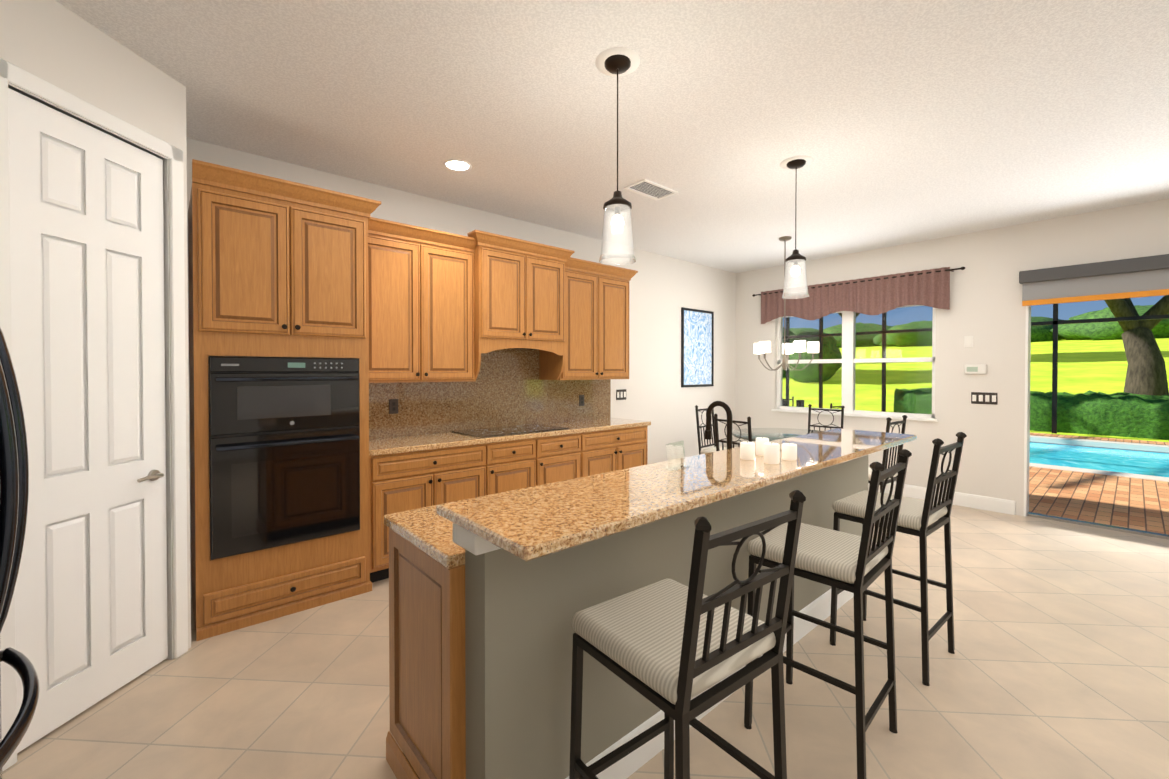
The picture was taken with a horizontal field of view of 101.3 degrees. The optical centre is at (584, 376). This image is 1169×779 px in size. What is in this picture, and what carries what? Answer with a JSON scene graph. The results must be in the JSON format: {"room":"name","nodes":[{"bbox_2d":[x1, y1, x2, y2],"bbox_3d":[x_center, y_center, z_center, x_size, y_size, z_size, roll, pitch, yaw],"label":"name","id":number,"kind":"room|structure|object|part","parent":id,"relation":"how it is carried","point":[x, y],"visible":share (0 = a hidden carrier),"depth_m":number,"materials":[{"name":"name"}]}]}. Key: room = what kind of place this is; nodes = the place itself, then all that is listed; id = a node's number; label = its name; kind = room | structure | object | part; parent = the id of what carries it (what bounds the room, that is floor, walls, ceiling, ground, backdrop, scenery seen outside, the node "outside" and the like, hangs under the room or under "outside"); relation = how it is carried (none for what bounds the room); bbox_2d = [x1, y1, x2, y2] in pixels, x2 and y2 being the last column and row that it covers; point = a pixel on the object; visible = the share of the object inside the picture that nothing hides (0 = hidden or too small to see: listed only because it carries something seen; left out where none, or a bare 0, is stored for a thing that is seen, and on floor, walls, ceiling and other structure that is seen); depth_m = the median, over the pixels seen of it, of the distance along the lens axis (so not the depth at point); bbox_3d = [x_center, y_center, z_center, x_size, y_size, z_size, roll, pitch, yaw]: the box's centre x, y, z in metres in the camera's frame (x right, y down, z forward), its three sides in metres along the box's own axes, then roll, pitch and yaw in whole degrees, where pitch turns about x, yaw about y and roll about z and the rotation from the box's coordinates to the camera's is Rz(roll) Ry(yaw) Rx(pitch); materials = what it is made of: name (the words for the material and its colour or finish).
{"room":"dining room and kitchen","nodes":[
{"label":"dining room and kitchen","id":0,"kind":"room"},
{"bbox_2d":[0,0,11,88],"bbox_3d":[-2.150,-0.033,1.734,0.106,2.880,0.078,-1,1,-41],"label":"wall","id":1,"kind":"structure","parent":0,"point":[5,5],"depth_m":1.73,"materials":[{"name":"white paint"}]},
{"bbox_2d":[12,0,190,658],"bbox_3d":[-2.083,-0.038,2.134,0.507,2.880,0.592,-1,1,-41],"label":"wall","id":2,"kind":"structure","parent":0,"point":[57,44],"depth_m":2.09,"materials":[{"name":"white paint"}]},
{"bbox_2d":[8,88,167,752],"bbox_3d":[-2.099,0.167,2.052,0.460,2.449,0.464,-1,1,-41],"label":"pantry door","id":3,"kind":"structure","parent":2,"relation":"in","point":[87,282],"depth_m":2.01,"materials":[{"name":"white wood"}]},
{"bbox_2d":[0,58,187,771],"bbox_3d":[-2.105,0.134,2.054,0.118,2.539,0.768,0,1,4],"label":"door frame","id":4,"kind":"structure","parent":2,"relation":"attached to","point":[14,75],"depth_m":2.35,"materials":[{"name":"white wood"}]},
{"bbox_2d":[186,138,191,597],"bbox_3d":[-2.301,-0.044,2.686,0.110,2.880,0.681,-1,1,-41],"label":"wall","id":5,"kind":"structure","parent":0,"point":[189,176],"depth_m":2.99,"materials":[{"name":"white paint"}]},
{"bbox_2d":[190,139,733,464],"bbox_3d":[-0.643,-0.066,4.674,7.900,2.880,0.120,-1,1,-41],"label":"wall","id":6,"kind":"structure","parent":0,"point":[662,285],"depth_m":5.82,"materials":[{"name":"white paint"}]},
{"bbox_2d":[192,161,299,358],"bbox_3d":[-2.068,-0.623,2.913,0.422,1.008,0.646,-1,1,-41],"label":"upper cabinet","id":7,"kind":"object","parent":6,"relation":"attached to","point":[246,244],"depth_m":2.65,"materials":[{"name":"brown wood"}]},
{"bbox_2d":[296,183,367,358],"bbox_3d":[-1.783,-0.626,3.161,0.426,1.008,0.646,-1,1,-41],"label":"upper cabinet","id":8,"kind":"object","parent":6,"relation":"attached to","point":[332,226],"depth_m":2.94,"materials":[{"name":"brown wood"}]},
{"bbox_2d":[389,399,397,413],"bbox_3d":[-1.513,0.233,3.804,0.072,0.116,0.007,-1,1,-41],"label":"electrical outlet plate","id":9,"kind":"object","parent":6,"relation":"attached to","point":[393,406],"depth_m":3.80,"materials":[{"name":"grey"}]},
{"bbox_2d":[359,215,427,386],"bbox_3d":[-1.511,-0.537,3.597,0.483,1.155,0.348,-1,1,-41],"label":"upper cabinet","id":10,"kind":"object","parent":6,"relation":"attached to","point":[397,252],"depth_m":3.49,"materials":[{"name":"brown wood"}]},
{"bbox_2d":[428,229,479,382],"bbox_3d":[-1.182,-0.541,3.884,0.483,1.155,0.348,-1,1,-41],"label":"upper cabinet","id":11,"kind":"object","parent":6,"relation":"attached to","point":[437,333],"depth_m":3.78,"materials":[{"name":"brown wood"}]},
{"bbox_2d":[472,231,567,346],"bbox_3d":[-0.642,-0.740,4.307,0.890,0.854,0.418,-1,1,-41],"label":"upper cabinet","id":12,"kind":"object","parent":6,"relation":"attached to","point":[522,285],"depth_m":4.11,"materials":[{"name":"brown wood"}]},
{"bbox_2d":[536,255,603,382],"bbox_3d":[-0.143,-0.551,4.790,0.493,1.155,0.348,-1,1,-41],"label":"upper cabinet","id":13,"kind":"object","parent":6,"relation":"attached to","point":[581,359],"depth_m":4.68,"materials":[{"name":"brown wood"}]},
{"bbox_2d":[579,395,583,405],"bbox_3d":[-0.028,0.249,5.098,0.072,0.116,0.007,-1,1,-41],"label":"electrical outlet plate","id":14,"kind":"object","parent":6,"relation":"attached to","point":[581,397],"depth_m":5.09,"materials":[{"name":"grey plastic"}]},
{"bbox_2d":[604,265,631,378],"bbox_3d":[0.194,-0.554,5.083,0.493,1.155,0.348,-1,1,-41],"label":"upper cabinet","id":15,"kind":"object","parent":6,"relation":"attached to","point":[616,279],"depth_m":4.98,"materials":[{"name":"brown wood"}]},
{"bbox_2d":[616,389,625,399],"bbox_3d":[0.425,0.204,5.521,0.165,0.120,0.009,-1,1,-41],"label":"switch plate","id":16,"kind":"object","parent":6,"relation":"attached to","point":[621,393],"depth_m":5.51,"materials":[{"name":"grey"}]},
{"bbox_2d":[681,307,713,386],"bbox_3d":[1.531,-0.387,6.467,0.700,1.040,0.026,-1,1,-41],"label":"picture frame","id":17,"kind":"object","parent":6,"relation":"attached to","point":[697,347],"visible":0.96,"depth_m":6.46,"materials":[{"name":"black"}]},
{"bbox_2d":[2,490,1168,778],"bbox_3d":[1.685,1.454,1.959,7.980,0.100,7.460,-1,1,-41],"label":"floor","id":18,"kind":"structure","parent":0,"point":[1056,666],"depth_m":2.13,"materials":[{"name":"tile"}]},
{"bbox_2d":[0,328,38,778],"bbox_3d":[-1.489,0.546,0.733,0.857,1.745,0.910,-1,1,-41],"label":"refrigerator","id":19,"kind":"object","parent":18,"relation":"on","point":[14,478],"visible":1,"depth_m":0.99,"materials":[{"name":"black metal"}]},
{"bbox_2d":[200,527,363,637],"bbox_3d":[-1.932,1.186,3.067,0.762,0.410,0.624,-1,1,-41],"label":"base cabinet","id":20,"kind":"object","parent":18,"relation":"on","point":[244,590],"depth_m":2.77,"materials":[{"name":"brown wood"}]},
{"bbox_2d":[208,356,359,559],"bbox_3d":[-1.894,0.431,3.014,0.756,1.096,0.681,-1,1,-41],"label":"wall oven","id":21,"kind":"object","parent":20,"relation":"in","point":[284,450],"visible":1,"depth_m":2.77,"materials":[{"name":"black"}]},
{"bbox_2d":[360,447,439,590],"bbox_3d":[-1.432,0.950,3.511,0.468,0.872,0.608,-1,1,-41],"label":"base cabinet","id":22,"kind":"object","parent":18,"relation":"on","point":[391,482],"depth_m":3.22,"materials":[{"name":"brown wood"}]},
{"bbox_2d":[360,415,650,454],"bbox_3d":[-0.559,0.485,4.261,2.774,0.039,0.616,-1,1,-41],"label":"countertop","id":23,"kind":"structure","parent":22,"relation":"on","point":[382,443],"depth_m":3.80,"materials":[{"name":"beige stone"}]},
{"bbox_2d":[451,423,567,437],"bbox_3d":[-0.639,0.462,4.203,0.900,0.008,0.485,-1,1,-41],"label":"cooktop","id":24,"kind":"object","parent":23,"relation":"in","point":[499,431],"visible":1,"depth_m":4.12,"materials":[{"name":"black glass"}]},
{"bbox_2d":[440,443,491,503],"bbox_3d":[-1.113,0.947,3.789,0.470,0.872,0.608,-1,1,-41],"label":"base cabinet","id":25,"kind":"object","parent":18,"relation":"on","point":[465,468],"depth_m":3.58,"materials":[{"name":"brown wood"}]},
{"bbox_2d":[492,435,539,493],"bbox_3d":[-0.775,0.944,4.083,0.514,0.872,0.608,-1,1,-41],"label":"base cabinet","id":26,"kind":"object","parent":18,"relation":"on","point":[515,462],"depth_m":3.87,"materials":[{"name":"brown wood"}]},
{"bbox_2d":[540,431,587,484],"bbox_3d":[-0.410,0.940,4.402,0.544,0.872,0.608,-1,1,-41],"label":"base cabinet","id":27,"kind":"object","parent":18,"relation":"on","point":[562,457],"depth_m":4.20,"materials":[{"name":"brown wood"}]},
{"bbox_2d":[588,427,619,475],"bbox_3d":[-0.052,0.937,4.714,0.493,0.872,0.608,-1,1,-41],"label":"base cabinet","id":28,"kind":"object","parent":18,"relation":"on","point":[603,446],"depth_m":4.52,"materials":[{"name":"brown wood"}]},
{"bbox_2d":[384,431,867,778],"bbox_3d":[0.594,0.898,2.501,2.972,1.000,0.660,-1,1,-41],"label":"kitchen island","id":29,"kind":"object","parent":18,"relation":"on","point":[491,595],"depth_m":1.53,"materials":[{"name":"beige"}]},
{"bbox_2d":[436,428,915,563],"bbox_3d":[0.818,0.388,2.216,2.935,0.032,0.476,-1,1,-41],"label":"island countertop","id":30,"kind":"structure","parent":29,"relation":"on","point":[529,525],"depth_m":1.56,"materials":[{"name":"beige stone"}]},
{"bbox_2d":[661,441,689,470],"bbox_3d":[0.376,0.321,1.972,0.059,0.104,0.150,1,1,41],"label":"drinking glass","id":31,"kind":"object","parent":30,"relation":"on","point":[673,455],"visible":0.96,"depth_m":1.97,"materials":[{"name":"clear glass"}]},
{"bbox_2d":[740,439,759,459],"bbox_3d":[0.737,0.331,2.167,0.064,0.080,0.063,-1,1,-41],"label":"candle","id":32,"kind":"object","parent":30,"relation":"on","point":[747,449],"depth_m":2.14,"materials":[{"name":"white wax"}]},
{"bbox_2d":[758,438,785,463],"bbox_3d":[0.808,0.327,2.070,0.064,0.090,0.063,-1,1,-41],"label":"candle","id":33,"kind":"object","parent":30,"relation":"on","point":[768,451],"depth_m":2.06,"materials":[{"name":"white wax"}]},
{"bbox_2d":[786,443,796,460],"bbox_3d":[0.920,0.334,2.155,0.064,0.075,0.063,-1,1,-41],"label":"candle","id":34,"kind":"object","parent":30,"relation":"on","point":[791,449],"depth_m":2.13,"materials":[{"name":"white wax"}]},
{"bbox_2d":[704,401,731,448],"bbox_3d":[0.765,0.316,2.648,0.131,0.370,0.184,-1,1,-41],"label":"faucet","id":35,"kind":"object","parent":29,"relation":"on","point":[708,430],"visible":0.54,"depth_m":2.60,"materials":[{"name":"black metal"}]},
{"bbox_2d":[620,423,650,469],"bbox_3d":[0.282,0.933,5.005,0.486,0.872,0.608,-1,1,-41],"label":"base cabinet","id":36,"kind":"object","parent":18,"relation":"on","point":[633,440],"depth_m":4.79,"materials":[{"name":"brown wood"}]},
{"bbox_2d":[569,490,805,778],"bbox_3d":[0.260,0.849,1.287,0.422,1.126,0.484,0,1,-37],"label":"stool","id":37,"kind":"object","parent":18,"relation":"on","point":[670,648],"visible":1,"depth_m":1.20,"materials":[{"name":"grey metal"}]},
{"bbox_2d":[695,405,726,454],"bbox_3d":[1.656,0.852,5.833,0.484,1.016,0.432,1,1,44],"label":"dining chair","id":38,"kind":"object","parent":18,"relation":"on","point":[709,450],"visible":0.38,"depth_m":5.87,"materials":[{"name":"grey metal"}]},
{"bbox_2d":[714,413,751,450],"bbox_3d":[1.576,0.866,4.673,0.484,1.016,0.432,0,1,-35],"label":"dining chair","id":39,"kind":"object","parent":18,"relation":"on","point":[716,420],"visible":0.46,"depth_m":4.60,"materials":[{"name":"grey metal"}]},
{"bbox_2d":[732,428,820,440],"bbox_3d":[2.199,0.993,5.215,1.150,0.749,1.150,-1,1,-41],"label":"dining table","id":40,"kind":"object","parent":18,"relation":"on","point":[771,434],"visible":0.33,"depth_m":5.27,"materials":[{"name":"clear glass"}]},
{"bbox_2d":[808,404,844,430],"bbox_3d":[2.820,0.853,5.756,0.432,1.016,0.484,1,1,45],"label":"dining chair","id":41,"kind":"object","parent":18,"relation":"on","point":[828,410],"visible":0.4,"depth_m":5.89,"materials":[{"name":"grey metal"}]},
{"bbox_2d":[744,449,911,778],"bbox_3d":[0.955,0.842,1.893,0.444,1.126,0.503,-1,1,-41],"label":"stool","id":42,"kind":"object","parent":18,"relation":"on","point":[840,560],"visible":0.83,"depth_m":1.79,"materials":[{"name":"grey metal"}]},
{"bbox_2d":[868,415,906,492],"bbox_3d":[2.740,0.867,4.590,0.432,1.016,0.484,-1,1,-38],"label":"dining chair","id":43,"kind":"object","parent":18,"relation":"on","point":[886,451],"visible":0.31,"depth_m":4.42,"materials":[{"name":"grey metal"}]},
{"bbox_2d":[830,432,966,685],"bbox_3d":[1.595,0.836,2.451,0.437,1.126,0.497,-1,1,-41],"label":"stool","id":44,"kind":"object","parent":18,"relation":"on","point":[917,517],"visible":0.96,"depth_m":2.35,"materials":[{"name":"grey metal"}]},
{"bbox_2d":[55,0,1168,272],"bbox_3d":[1.685,-1.525,1.925,7.980,0.100,7.460,-1,1,-41],"label":"ceiling","id":45,"kind":"structure","parent":0,"point":[899,122],"depth_m":2.62,"materials":[{"name":"white paint"}]},
{"bbox_2d":[443,159,471,171],"bbox_3d":[-0.894,-1.488,3.378,0.196,0.006,0.196,-1,1,-41],"label":"recessed light","id":46,"kind":"object","parent":45,"relation":"in","point":[452,164],"visible":1,"depth_m":3.38,"materials":[{"name":"white"}]},
{"bbox_2d":[595,47,639,265],"bbox_3d":[0.155,-1.011,2.256,0.210,0.934,0.210,-1,1,-41],"label":"pendant light","id":47,"kind":"object","parent":45,"relation":"hanging from","point":[618,61],"visible":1,"depth_m":2.23,"materials":[{"name":"clear glass"}]},
{"bbox_2d":[624,179,677,199],"bbox_3d":[0.533,-1.491,3.826,0.400,0.012,0.220,-1,1,-41],"label":"ceiling vent","id":48,"kind":"object","parent":45,"relation":"in","point":[650,189],"visible":0.98,"depth_m":3.82,"materials":[{"name":"white metal"}]},
{"bbox_2d":[754,236,818,370],"bbox_3d":[2.161,-0.790,5.233,0.667,1.443,0.645,-1,1,-41],"label":"chandelier","id":49,"kind":"object","parent":45,"relation":"hanging from","point":[762,347],"visible":1,"depth_m":5.16,"materials":[{"name":"white glass"}]},
{"bbox_2d":[780,156,812,298],"bbox_3d":[1.470,-1.023,3.335,0.210,0.934,0.210,-1,1,-41],"label":"pendant light","id":50,"kind":"object","parent":45,"relation":"hanging from","point":[795,258],"visible":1,"depth_m":3.31,"materials":[{"name":"clear glass"}]},
{"bbox_2d":[734,199,1168,539],"bbox_3d":[4.615,-0.064,4.489,0.215,2.880,7.050,-1,1,-41],"label":"wall","id":51,"kind":"structure","parent":0,"point":[990,312],"depth_m":5.05,"materials":[{"name":"white paint"}]},
{"bbox_2d":[752,267,964,323],"bbox_3d":[3.196,-0.953,5.922,0.096,0.455,2.410,-1,1,-41],"label":"valance curtain","id":52,"kind":"object","parent":51,"relation":"attached to","point":[877,295],"visible":0.94,"depth_m":5.69,"materials":[{"name":"fabric"}]},
{"bbox_2d":[868,482,1015,514],"bbox_3d":[3.257,1.289,5.939,0.014,0.140,3.118,-1,1,-41],"label":"baseboard","id":53,"kind":"structure","parent":51,"relation":"attached to","point":[999,505],"depth_m":5.02,"materials":[{"name":"white"}]},
{"bbox_2d":[964,336,972,346],"bbox_3d":[4.033,-0.371,5.034,0.009,0.120,0.075,-1,1,-41],"label":"switch plate","id":54,"kind":"object","parent":51,"relation":"attached to","point":[968,340],"depth_m":5.03,"materials":[{"name":"white plastic"}]},
{"bbox_2d":[964,364,986,373],"bbox_3d":[4.065,-0.080,4.985,0.030,0.100,0.180,-1,1,-41],"label":"thermostat","id":55,"kind":"object","parent":51,"relation":"attached to","point":[975,368],"visible":0.94,"depth_m":4.97,"materials":[{"name":"white plastic"}]},
{"bbox_2d":[971,392,996,404],"bbox_3d":[4.118,0.220,4.943,0.009,0.120,0.201,-1,1,-41],"label":"switch plate","id":56,"kind":"object","parent":51,"relation":"attached to","point":[982,398],"depth_m":4.94,"materials":[{"name":"grey"}]},
{"bbox_2d":[1019,254,1168,305],"bbox_3d":[5.149,-0.848,3.679,0.097,0.335,2.700,-1,1,-41],"label":"roller blind","id":57,"kind":"object","parent":51,"relation":"attached to","point":[1147,276],"visible":1,"depth_m":4.29,"materials":[{"name":"grey fabric"}]},
{"bbox_3d":[5.259,0.194,3.780,0.180,2.380,2.630,-1,1,-41],"label":"slider door frame","id":58,"kind":"part","parent":51,"relation":"part of","materials":[{"name":"white metal"}]},
{"label":"outside","id":59,"kind":"structure","parent":0,"visible":0},
{"bbox_2d":[782,338,1168,441],"bbox_3d":[39.712,-2.042,34.634,74.300,6.250,120.000,-1,1,-41],"label":"ground","id":60,"kind":"structure","parent":59,"point":[1084,366],"depth_m":27.60,"materials":[{"name":"green plant"}]},
{"bbox_2d":[782,295,1168,395],"bbox_3d":[39.574,-7.315,39.945,69.994,16.087,138.355,-1,1,-41],"label":"trees","id":61,"kind":"object","parent":60,"relation":"on","point":[1146,374],"depth_m":28.65,"materials":[{"name":"green plant"}]},
{"bbox_2d":[894,388,1168,439],"bbox_3d":[12.465,0.833,10.908,1.093,1.040,28.049,-1,1,-41],"label":"hedge","id":62,"kind":"object","parent":60,"relation":"on","point":[1123,414],"visible":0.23,"depth_m":11.06,"materials":[{"name":"green plant"}]},
{"bbox_2d":[1029,432,1168,534],"bbox_3d":[8.309,1.954,7.302,9.020,1.180,28.000,-1,1,-41],"label":"pool deck","id":63,"kind":"object","parent":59,"point":[1122,488],"visible":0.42,"depth_m":6.40,"materials":[{"name":"brown wood"}]},
{"bbox_2d":[782,396,840,408],"bbox_3d":[3.910,0.882,8.758,1.975,0.946,1.990,-1,1,-41],"label":"patio furniture","id":64,"kind":"object","parent":63,"relation":"on","point":[799,403],"depth_m":8.79,"materials":[{"name":"brown metal"}]},
{"bbox_2d":[783,304,1168,433],"bbox_3d":[7.633,-1.314,8.002,8.970,5.300,28.000,-1,1,-41],"label":"cage","id":65,"kind":"object","parent":63,"relation":"on","point":[1055,322],"visible":0.02,"depth_m":12.84,"materials":[{"name":"brown metal"}]}
]}

